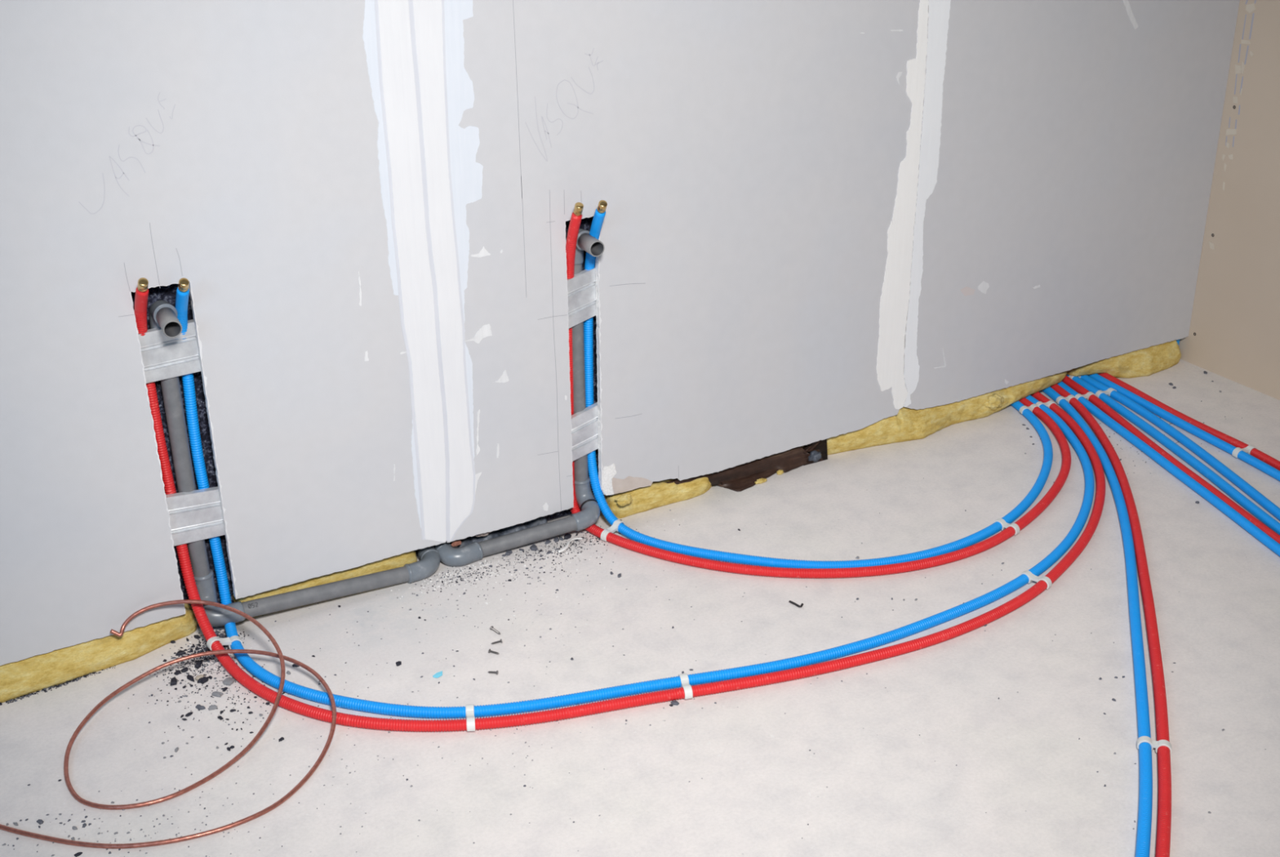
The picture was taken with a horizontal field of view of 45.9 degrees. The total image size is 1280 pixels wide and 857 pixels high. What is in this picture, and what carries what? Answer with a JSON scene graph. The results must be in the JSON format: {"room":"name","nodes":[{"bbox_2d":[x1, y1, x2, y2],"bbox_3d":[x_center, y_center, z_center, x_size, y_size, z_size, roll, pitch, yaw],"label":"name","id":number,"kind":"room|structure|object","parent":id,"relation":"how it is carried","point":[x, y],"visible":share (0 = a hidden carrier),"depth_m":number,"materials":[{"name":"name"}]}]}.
{"room":"building under construction","nodes":[
{"label":"building under construction","id":0,"kind":"room"},
{"bbox_2d":[0,0,1239,665],"bbox_3d":[-0.535,-0.834,2.593,4.600,2.489,0.077,-14,28,-27],"label":"wall","id":1,"kind":"structure","parent":0,"point":[824,220],"depth_m":2.97,"materials":[{"name":"paint"}]},
{"bbox_2d":[137,319,200,383],"bbox_3d":[-0.841,-0.136,2.694,0.186,0.104,0.010,-14,28,-27],"label":"channel","id":2,"kind":"object","parent":1,"relation":"attached to","point":[163,357],"visible":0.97,"depth_m":2.69,"materials":[{"name":"metal"}]},
{"bbox_2d":[165,486,225,546],"bbox_3d":[-0.834,0.163,2.834,0.183,0.114,0.010,-14,28,-27],"label":"channel","id":3,"kind":"object","parent":1,"relation":"attached to","point":[196,515],"visible":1,"depth_m":2.83,"materials":[{"name":"metal"}]},
{"bbox_2d":[567,266,595,328],"bbox_3d":[-0.117,-0.268,3.093,0.156,0.144,0.010,-14,28,-27],"label":"channel","id":4,"kind":"object","parent":1,"relation":"attached to","point":[581,291],"visible":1,"depth_m":3.09,"materials":[{"name":"metal"}]},
{"bbox_2d":[571,402,598,461],"bbox_3d":[-0.115,0.007,3.220,0.156,0.144,0.010,-14,28,-27],"label":"channel","id":5,"kind":"object","parent":1,"relation":"attached to","point":[584,440],"visible":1,"depth_m":3.21,"materials":[{"name":"metal"}]},
{"bbox_2d":[0,359,1279,856],"bbox_3d":[0.092,1.159,1.411,5.750,0.120,4.550,-14,28,-27],"label":"floor","id":6,"kind":"structure","parent":0,"point":[1020,758],"depth_m":2.72,"materials":[{"name":"concrete"}]},
{"bbox_2d":[36,819,44,824],"bbox_3d":[-0.963,0.630,2.427,0.012,0.004,0.007,19,32,36],"label":"crumb","id":7,"kind":"object","parent":6,"relation":"on","point":[39,821],"visible":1,"depth_m":2.42,"materials":[{"name":"grey stone"}]},
{"bbox_2d":[0,667,115,705],"bbox_3d":[-1.106,0.481,2.753,0.352,0.003,0.022,-17,30,-32],"label":"black grit","id":8,"kind":"object","parent":6,"relation":"on","point":[56,686],"visible":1,"depth_m":2.77,"materials":[{"name":"black"}]},
{"bbox_2d":[74,852,82,856],"bbox_3d":[-0.875,0.663,2.356,0.013,0.003,0.007,-14,28,-27],"label":"crumb","id":9,"kind":"object","parent":6,"relation":"on","point":[77,854],"visible":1,"depth_m":2.35,"materials":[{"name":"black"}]},
{"bbox_2d":[0,603,197,702],"bbox_3d":[-1.068,0.422,2.807,0.497,0.064,0.097,-14,28,-27],"label":"strip","id":10,"kind":"object","parent":6,"relation":"on","point":[34,673],"visible":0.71,"depth_m":2.80,"materials":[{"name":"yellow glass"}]},
{"bbox_2d":[0,599,336,848],"bbox_3d":[-0.783,0.494,2.586,0.502,0.114,0.560,6,26,13],"label":"wire","id":11,"kind":"object","parent":6,"relation":"on","point":[279,655],"visible":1,"depth_m":2.57,"materials":[{"name":"brown metal"}]},
{"bbox_2d":[169,676,177,685],"bbox_3d":[-0.858,0.464,2.781,0.011,0.006,0.023,-5,25,-10],"label":"crumb","id":12,"kind":"object","parent":6,"relation":"on","point":[173,681],"visible":1,"depth_m":2.77,"materials":[{"name":"black"}]},
{"bbox_2d":[173,669,180,675],"bbox_3d":[-0.859,0.452,2.808,0.010,0.004,0.014,3,25,8],"label":"crumb","id":13,"kind":"object","parent":6,"relation":"on","point":[177,672],"visible":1,"depth_m":2.80,"materials":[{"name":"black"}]},
{"bbox_2d":[175,649,186,655],"bbox_3d":[-0.871,0.425,2.865,0.019,0.006,0.012,-14,28,-27],"label":"crumb","id":14,"kind":"object","parent":6,"relation":"on","point":[180,652],"visible":1,"depth_m":2.86,"materials":[{"name":"black stone"}]},
{"bbox_2d":[180,666,188,672],"bbox_3d":[-0.848,0.449,2.815,0.013,0.004,0.010,-22,33,-39],"label":"crumb","id":15,"kind":"object","parent":6,"relation":"on","point":[184,669],"visible":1,"depth_m":2.81,"materials":[{"name":"black stone"}]},
{"bbox_2d":[185,711,192,716],"bbox_3d":[-0.801,0.507,2.689,0.007,0.004,0.014,11,27,23],"label":"crumb","id":16,"kind":"object","parent":6,"relation":"on","point":[189,713],"visible":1,"depth_m":2.69,"materials":[{"name":"black"}]},
{"bbox_2d":[186,675,194,681],"bbox_3d":[-0.829,0.460,2.788,0.010,0.006,0.024,-14,28,-27],"label":"crumb","id":17,"kind":"object","parent":6,"relation":"on","point":[190,677],"visible":1,"depth_m":2.79,"materials":[{"name":"black stone"}]},
{"bbox_2d":[193,635,200,639],"bbox_3d":[-0.856,0.401,2.917,0.014,0.005,0.007,17,30,34],"label":"crumb","id":18,"kind":"object","parent":6,"relation":"on","point":[197,637],"visible":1,"depth_m":2.91,"materials":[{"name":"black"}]},
{"bbox_2d":[194,660,202,668],"bbox_3d":[-0.826,0.441,2.830,0.011,0.007,0.020,0,25,1],"label":"crumb","id":19,"kind":"object","parent":6,"relation":"on","point":[197,664],"visible":1,"depth_m":2.82,"materials":[{"name":"black"}]},
{"bbox_2d":[195,674,204,680],"bbox_3d":[-0.811,0.459,2.787,0.017,0.010,0.014,-14,28,-27],"label":"pebble","id":20,"kind":"object","parent":6,"relation":"on","point":[197,677],"visible":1,"depth_m":2.78,"materials":[{"name":"beige stone"}]},
{"bbox_2d":[195,704,205,710],"bbox_3d":[-0.787,0.498,2.705,0.017,0.006,0.008,15,29,31],"label":"crumb","id":21,"kind":"object","parent":6,"relation":"on","point":[200,707],"visible":1,"depth_m":2.70,"materials":[{"name":"grey stone"}]},
{"bbox_2d":[197,676,208,684],"bbox_3d":[-0.804,0.462,2.782,0.014,0.007,0.021,16,30,32],"label":"crumb","id":22,"kind":"object","parent":6,"relation":"on","point":[202,680],"visible":1,"depth_m":2.78,"materials":[{"name":"black stone"}]},
{"bbox_2d":[208,704,217,710],"bbox_3d":[-0.764,0.498,2.704,0.016,0.006,0.007,-11,27,-20],"label":"crumb","id":23,"kind":"object","parent":6,"relation":"on","point":[213,707],"visible":1,"depth_m":2.70,"materials":[{"name":"grey stone"}]},
{"bbox_2d":[211,691,223,697],"bbox_3d":[-0.767,0.481,2.742,0.020,0.006,0.010,8,26,18],"label":"crumb","id":24,"kind":"object","parent":6,"relation":"on","point":[217,694],"visible":1,"depth_m":2.74,"materials":[{"name":"grey stone"}]},
{"bbox_2d":[215,626,224,630],"bbox_3d":[-0.818,0.388,2.945,0.016,0.005,0.006,0,25,2],"label":"crumb","id":25,"kind":"object","parent":6,"relation":"on","point":[221,628],"visible":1,"depth_m":2.94,"materials":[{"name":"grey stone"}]},
{"bbox_2d":[128,628,319,738],"bbox_3d":[-0.750,0.470,2.770,0.373,0.003,0.327,11,27,23],"label":"black grit","id":26,"kind":"object","parent":6,"relation":"on","point":[224,636],"visible":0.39,"depth_m":2.83,"materials":[{"name":"black"}]},
{"bbox_2d":[222,676,235,685],"bbox_3d":[-0.756,0.464,2.779,0.019,0.006,0.021,9,27,20],"label":"crumb","id":27,"kind":"object","parent":6,"relation":"on","point":[229,681],"visible":1,"depth_m":2.77,"materials":[{"name":"grey"}]},
{"bbox_2d":[149,300,439,626],"bbox_3d":[-0.623,0.042,2.878,0.507,0.683,0.132,-14,28,-27],"label":"pipe","id":28,"kind":"object","parent":6,"relation":"on","point":[162,315],"visible":0.89,"depth_m":2.90,"materials":[{"name":"plastic"}]},
{"bbox_2d":[232,550,417,617],"bbox_3d":[-0.631,0.302,3.059,0.379,0.061,0.050,-14,28,-27],"label":"strip","id":29,"kind":"object","parent":6,"relation":"on","point":[397,561],"visible":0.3,"depth_m":3.05,"materials":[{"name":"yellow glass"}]},
{"bbox_2d":[395,661,401,666],"bbox_3d":[-0.451,0.439,2.827,0.012,0.004,0.010,-14,28,-27],"label":"crumb","id":30,"kind":"object","parent":6,"relation":"on","point":[398,663],"visible":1,"depth_m":2.83,"materials":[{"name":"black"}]},
{"bbox_2d":[149,519,674,680],"bbox_3d":[-0.424,0.324,3.077,1.148,0.003,0.156,-15,29,-28],"label":"pale grit","id":31,"kind":"object","parent":6,"relation":"on","point":[482,562],"visible":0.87,"depth_m":3.12,"materials":[{"name":"grey gravel"}]},
{"bbox_2d":[432,671,442,677],"bbox_3d":[-0.372,0.454,2.793,0.012,0.003,0.024,17,30,33],"label":"scrap","id":32,"kind":"object","parent":6,"relation":"on","point":[438,674],"visible":1,"depth_m":2.79,"materials":[{"name":"teal plastic"}]},
{"bbox_2d":[487,670,497,675],"bbox_3d":[-0.272,0.450,2.796,0.020,0.008,0.008,5,26,12],"label":"screw","id":33,"kind":"object","parent":6,"relation":"on","point":[489,672],"visible":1,"depth_m":2.79,"materials":[{"name":"silver metal"}]},
{"bbox_2d":[488,648,498,654],"bbox_3d":[-0.276,0.422,2.856,0.021,0.008,0.008,8,26,19],"label":"screw","id":34,"kind":"object","parent":6,"relation":"on","point":[489,651],"visible":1,"depth_m":2.86,"materials":[{"name":"silver metal"}]},
{"bbox_2d":[489,626,500,634],"bbox_3d":[-0.279,0.391,2.924,0.008,0.008,0.028,-22,32,-38],"label":"screw","id":35,"kind":"object","parent":6,"relation":"on","point":[491,628],"visible":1,"depth_m":2.92,"materials":[{"name":"silver metal"}]},
{"bbox_2d":[490,639,502,644],"bbox_3d":[-0.274,0.408,2.887,0.022,0.008,0.008,-10,26,-18],"label":"screw","id":36,"kind":"object","parent":6,"relation":"on","point":[500,640],"visible":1,"depth_m":2.89,"materials":[{"name":"silver metal"}]},
{"bbox_2d":[456,515,547,547],"bbox_3d":[-0.296,0.219,3.234,0.210,0.057,0.035,-14,28,-27],"label":"sheet","id":37,"kind":"object","parent":6,"relation":"on","point":[541,520],"visible":0.25,"depth_m":3.24,"materials":[{"name":"plastic"}]},
{"bbox_2d":[475,531,491,537],"bbox_3d":[-0.331,0.221,3.190,0.040,0.015,0.015,-14,28,-27],"label":"lump","id":38,"kind":"object","parent":37,"relation":"on","point":[486,533],"visible":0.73,"depth_m":3.18,"materials":[{"name":"beige"}]},
{"bbox_2d":[505,550,512,555],"bbox_3d":[-0.278,0.263,3.200,0.010,0.006,0.018,11,27,24],"label":"crumb","id":39,"kind":"object","parent":6,"relation":"on","point":[508,553],"visible":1,"depth_m":3.20,"materials":[{"name":"grey stone"}]},
{"bbox_2d":[433,228,604,566],"bbox_3d":[-0.251,-0.051,3.079,0.371,0.676,0.123,-14,28,-27],"label":"pipe","id":40,"kind":"object","parent":6,"relation":"on","point":[588,514],"visible":0.79,"depth_m":3.18,"materials":[{"name":"plastic"}]},
{"bbox_2d":[450,540,461,546],"bbox_3d":[-0.384,0.239,3.156,0.023,0.012,0.013,-14,28,-27],"label":"chip","id":41,"kind":"object","parent":40,"relation":"on","point":[455,543],"visible":1,"depth_m":3.15,"materials":[{"name":"brown"}]},
{"bbox_2d":[414,525,639,600],"bbox_3d":[-0.190,0.279,3.167,0.558,0.003,0.182,-13,28,-25],"label":"black grit","id":42,"kind":"object","parent":6,"relation":"on","point":[596,539],"visible":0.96,"depth_m":3.18,"materials":[{"name":"black gravel"}]},
{"bbox_2d":[529,544,537,551],"bbox_3d":[-0.227,0.253,3.220,0.016,0.006,0.022,-14,28,-27],"label":"crumb","id":43,"kind":"object","parent":6,"relation":"on","point":[533,548],"visible":1,"depth_m":3.21,"materials":[{"name":"grey stone"}]},
{"bbox_2d":[544,539,551,544],"bbox_3d":[-0.198,0.243,3.243,0.010,0.005,0.016,12,28,25],"label":"crumb","id":44,"kind":"object","parent":6,"relation":"on","point":[548,541],"visible":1,"depth_m":3.24,"materials":[{"name":"grey stone"}]},
{"bbox_2d":[553,537,559,542],"bbox_3d":[-0.179,0.239,3.250,0.014,0.006,0.012,-14,28,-27],"label":"crumb","id":45,"kind":"object","parent":6,"relation":"on","point":[556,540],"visible":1,"depth_m":3.25,"materials":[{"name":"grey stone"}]},
{"bbox_2d":[564,533,571,539],"bbox_3d":[-0.156,0.232,3.262,0.016,0.006,0.018,-2,25,-2],"label":"crumb","id":46,"kind":"object","parent":6,"relation":"on","point":[567,536],"visible":1,"depth_m":3.26,"materials":[{"name":"black"}]},
{"bbox_2d":[557,537,582,553],"bbox_3d":[-0.152,0.248,3.228,0.018,0.007,0.077,17,30,33],"label":"thread","id":47,"kind":"object","parent":6,"relation":"on","point":[566,546],"visible":1,"depth_m":3.22,"materials":[{"name":"white plastic"}]},
{"bbox_2d":[133,277,1105,732],"bbox_3d":[0.242,-0.064,3.008,2.227,0.748,0.886,-14,28,-27],"label":"pipe","id":48,"kind":"object","parent":6,"relation":"on","point":[141,295],"visible":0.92,"depth_m":2.75,"materials":[{"name":"red plastic"}]},
{"bbox_2d":[206,635,242,650],"bbox_3d":[-0.785,0.403,2.858,0.067,0.035,0.019,-18,30,-33],"label":"clip","id":49,"kind":"object","parent":48,"relation":"attached to","point":[227,641],"visible":1,"depth_m":2.85,"materials":[{"name":"white plastic"}]},
{"bbox_2d":[465,704,475,731],"bbox_3d":[-0.297,0.505,2.651,0.016,0.020,0.064,-4,25,-7],"label":"clip","id":50,"kind":"object","parent":48,"relation":"attached to","point":[469,708],"visible":1,"depth_m":2.63,"materials":[{"name":"white plastic"}]},
{"bbox_2d":[678,673,693,699],"bbox_3d":[0.082,0.464,2.731,0.017,0.020,0.063,-4,25,-8],"label":"clip","id":51,"kind":"object","parent":48,"relation":"attached to","point":[684,678],"visible":1,"depth_m":2.71,"materials":[{"name":"white plastic"}]},
{"bbox_2d":[1019,570,1051,589],"bbox_3d":[0.799,0.305,3.056,0.065,0.020,0.017,19,31,36],"label":"clip","id":52,"kind":"object","parent":48,"relation":"attached to","point":[1032,577],"visible":0.98,"depth_m":3.05,"materials":[{"name":"white plastic"}]},
{"bbox_2d":[1035,400,1057,408],"bbox_3d":[1.029,-0.060,3.833,0.056,0.016,0.018,-5,25,-9],"label":"clip","id":53,"kind":"object","parent":48,"relation":"attached to","point":[1047,404],"visible":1,"depth_m":3.83,"materials":[{"name":"white plastic"}]},
{"bbox_2d":[175,278,1094,718],"bbox_3d":[0.246,-0.069,3.033,2.130,0.735,0.830,-14,28,-27],"label":"pipe","id":54,"kind":"object","parent":6,"relation":"on","point":[183,291],"visible":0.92,"depth_m":2.78,"materials":[{"name":"blue plastic"}]},
{"bbox_2d":[7,400,1266,856],"bbox_3d":[0.222,0.380,2.939,3.216,0.003,1.803,-14,28,-27],"label":"grey grit","id":55,"kind":"object","parent":6,"relation":"on","point":[550,628],"visible":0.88,"depth_m":2.60,"materials":[{"name":"grey"}]},
{"bbox_2d":[603,473,711,518],"bbox_3d":[0.048,0.136,3.404,0.285,0.058,0.067,-14,28,-27],"label":"strip","id":56,"kind":"object","parent":6,"relation":"on","point":[659,494],"visible":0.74,"depth_m":3.37,"materials":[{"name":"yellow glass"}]},
{"bbox_2d":[614,493,632,506],"bbox_3d":[-0.035,0.157,3.301,0.041,0.026,0.022,-14,28,-27],"label":"tuft","id":57,"kind":"object","parent":56,"relation":"on","point":[625,499],"visible":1,"depth_m":3.29,"materials":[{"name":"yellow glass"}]},
{"bbox_2d":[671,700,679,705],"bbox_3d":[0.062,0.490,2.704,0.015,0.005,0.008,3,25,8],"label":"crumb","id":58,"kind":"object","parent":6,"relation":"on","point":[673,702],"visible":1,"depth_m":2.70,"materials":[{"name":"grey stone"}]},
{"bbox_2d":[665,439,827,491],"bbox_3d":[0.229,0.151,3.486,0.514,0.168,0.053,-14,28,-27],"label":"board","id":59,"kind":"object","parent":6,"relation":"on","point":[740,477],"visible":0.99,"depth_m":3.51,"materials":[{"name":"brown wood"}]},
{"bbox_2d":[754,478,767,484],"bbox_3d":[0.279,0.121,3.488,0.035,0.012,0.014,-14,28,-27],"label":"tuft","id":60,"kind":"object","parent":6,"relation":"on","point":[760,481],"visible":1,"depth_m":3.48,"materials":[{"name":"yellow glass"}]},
{"bbox_2d":[776,470,783,475],"bbox_3d":[0.327,0.102,3.527,0.020,0.011,0.014,-14,28,-27],"label":"tuft","id":61,"kind":"object","parent":6,"relation":"on","point":[780,472],"visible":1,"depth_m":3.52,"materials":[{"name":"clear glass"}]},
{"bbox_2d":[788,600,803,607],"bbox_3d":[0.309,0.348,3.001,0.031,0.006,0.012,15,29,29],"label":"screw","id":62,"kind":"object","parent":6,"relation":"on","point":[790,602],"visible":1,"depth_m":3.00,"materials":[{"name":"black metal"}]},
{"bbox_2d":[808,450,821,462],"bbox_3d":[0.413,0.066,3.568,0.037,0.029,0.021,-14,28,-27],"label":"chip","id":63,"kind":"object","parent":6,"relation":"on","point":[815,455],"visible":1,"depth_m":3.56,"materials":[{"name":"grey"}]},
{"bbox_2d":[565,202,1071,578],"bbox_3d":[0.526,-0.192,3.273,1.341,0.750,0.673,-14,28,-27],"label":"pipe","id":64,"kind":"object","parent":6,"relation":"on","point":[576,216],"visible":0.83,"depth_m":3.14,"materials":[{"name":"red plastic"}]},
{"bbox_2d":[600,519,625,541],"bbox_3d":[-0.059,0.218,3.253,0.015,0.028,0.064,21,32,38],"label":"clip","id":65,"kind":"object","parent":64,"relation":"attached to","point":[614,527],"visible":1,"depth_m":3.25,"materials":[{"name":"white plastic"}]},
{"bbox_2d":[1019,404,1039,413],"bbox_3d":[0.983,-0.050,3.812,0.055,0.016,0.018,-9,26,-18],"label":"clip","id":66,"kind":"object","parent":64,"relation":"attached to","point":[1032,406],"visible":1,"depth_m":3.81,"materials":[{"name":"white plastic"}]},
{"bbox_2d":[583,200,1053,568],"bbox_3d":[0.554,-0.197,3.281,1.287,0.753,0.589,-17,29,-31],"label":"pipe","id":67,"kind":"object","parent":6,"relation":"on","point":[600,212],"visible":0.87,"depth_m":3.18,"materials":[{"name":"blue plastic"}]},
{"bbox_2d":[993,518,1019,535],"bbox_3d":[0.790,0.210,3.260,0.058,0.020,0.015,21,33,39],"label":"clip","id":68,"kind":"object","parent":67,"relation":"attached to","point":[1005,525],"visible":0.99,"depth_m":3.25,"materials":[{"name":"white plastic"}]},
{"bbox_2d":[801,371,1066,454],"bbox_3d":[0.766,-0.056,3.758,0.859,0.094,0.088,-14,28,-27],"label":"strip","id":69,"kind":"object","parent":6,"relation":"on","point":[908,424],"visible":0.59,"depth_m":3.69,"materials":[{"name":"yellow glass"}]},
{"bbox_2d":[982,393,1004,410],"bbox_3d":[0.887,-0.066,3.794,0.062,0.042,0.035,-14,28,-27],"label":"tuft","id":70,"kind":"object","parent":69,"relation":"on","point":[994,401],"visible":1,"depth_m":3.78,"materials":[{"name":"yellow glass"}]},
{"bbox_2d":[1041,386,1152,856],"bbox_3d":[0.964,0.256,3.165,0.170,0.021,1.968,3,25,7],"label":"pipe","id":71,"kind":"object","parent":6,"relation":"on","point":[1145,797],"visible":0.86,"depth_m":2.83,"materials":[{"name":"blue plastic"}]},
{"bbox_2d":[1055,395,1076,404],"bbox_3d":[1.090,-0.075,3.863,0.054,0.016,0.016,-7,26,-13],"label":"clip","id":72,"kind":"object","parent":71,"relation":"attached to","point":[1068,397],"visible":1,"depth_m":3.86,"materials":[{"name":"white plastic"}]},
{"bbox_2d":[1137,736,1172,754],"bbox_3d":[0.870,0.535,2.558,0.057,0.020,0.017,9,26,19],"label":"clip","id":73,"kind":"object","parent":71,"relation":"attached to","point":[1153,744],"visible":1,"depth_m":2.55,"materials":[{"name":"white plastic"}]},
{"bbox_2d":[1050,383,1171,856],"bbox_3d":[0.990,0.253,3.171,0.168,0.021,1.987,3,25,7],"label":"pipe","id":74,"kind":"object","parent":6,"relation":"on","point":[1164,804],"visible":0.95,"depth_m":2.84,"materials":[{"name":"red plastic"}]},
{"bbox_2d":[1066,340,1181,377],"bbox_3d":[1.304,-0.180,4.040,0.372,0.070,0.098,-14,28,-27],"label":"strip","id":75,"kind":"object","parent":6,"relation":"on","point":[1147,362],"visible":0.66,"depth_m":4.02,"materials":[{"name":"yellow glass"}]},
{"bbox_2d":[1057,381,1279,556],"bbox_3d":[1.212,0.059,3.582,0.028,0.021,1.165,-7,26,-13],"label":"pipe","id":76,"kind":"object","parent":6,"relation":"on","point":[1228,511],"visible":0.91,"depth_m":3.47,"materials":[{"name":"blue plastic"}]},
{"bbox_2d":[1075,391,1096,399],"bbox_3d":[1.142,-0.082,3.877,0.060,0.016,0.017,-10,26,-19],"label":"clip","id":77,"kind":"object","parent":76,"relation":"attached to","point":[1088,394],"visible":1,"depth_m":3.87,"materials":[{"name":"white plastic"}]},
{"bbox_2d":[1062,375,1279,543],"bbox_3d":[1.233,0.049,3.605,0.030,0.021,1.134,-7,26,-13],"label":"pipe","id":78,"kind":"object","parent":6,"relation":"on","point":[1099,403],"visible":0.67,"depth_m":3.56,"materials":[{"name":"red plastic"}]},
{"bbox_2d":[1066,374,1279,535],"bbox_3d":[1.263,0.038,3.626,0.037,0.021,1.089,-7,26,-13],"label":"pipe","id":79,"kind":"object","parent":6,"relation":"on","point":[1238,497],"visible":0.9,"depth_m":3.55,"materials":[{"name":"blue plastic"}]},
{"bbox_2d":[1095,387,1116,397],"bbox_3d":[1.202,-0.092,3.897,0.061,0.016,0.017,-11,27,-21],"label":"clip","id":80,"kind":"object","parent":79,"relation":"attached to","point":[1109,390],"visible":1,"depth_m":3.89,"materials":[{"name":"white plastic"}]},
{"bbox_2d":[1080,374,1279,520],"bbox_3d":[1.294,0.022,3.660,0.051,0.021,1.043,-7,26,-14],"label":"pipe","id":81,"kind":"object","parent":6,"relation":"on","point":[1273,508],"visible":0.83,"depth_m":3.60,"materials":[{"name":"blue plastic"}]},
{"bbox_2d":[1087,373,1279,481],"bbox_3d":[1.329,-0.021,3.752,0.036,0.021,0.880,-11,27,-20],"label":"pipe","id":82,"kind":"object","parent":6,"relation":"on","point":[1246,457],"visible":0.8,"depth_m":3.70,"materials":[{"name":"blue plastic"}]},
{"bbox_2d":[1097,373,1279,471],"bbox_3d":[1.353,-0.032,3.776,0.040,0.021,0.824,-11,27,-21],"label":"pipe","id":83,"kind":"object","parent":6,"relation":"on","point":[1264,457],"visible":0.72,"depth_m":3.71,"materials":[{"name":"red plastic"}]},
{"bbox_2d":[1231,444,1257,457],"bbox_3d":[1.434,0.053,3.582,0.064,0.020,0.016,-10,26,-19],"label":"clip","id":84,"kind":"object","parent":83,"relation":"attached to","point":[1250,447],"visible":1,"depth_m":3.58,"materials":[{"name":"white plastic"}]},
{"bbox_2d":[1178,0,1279,399],"bbox_3d":[2.443,-0.626,2.089,0.014,2.500,4.550,-14,28,-27],"label":"wall","id":85,"kind":"structure","parent":0,"point":[1234,333],"depth_m":3.86,"materials":[{"name":"beige paint"}]}
]}

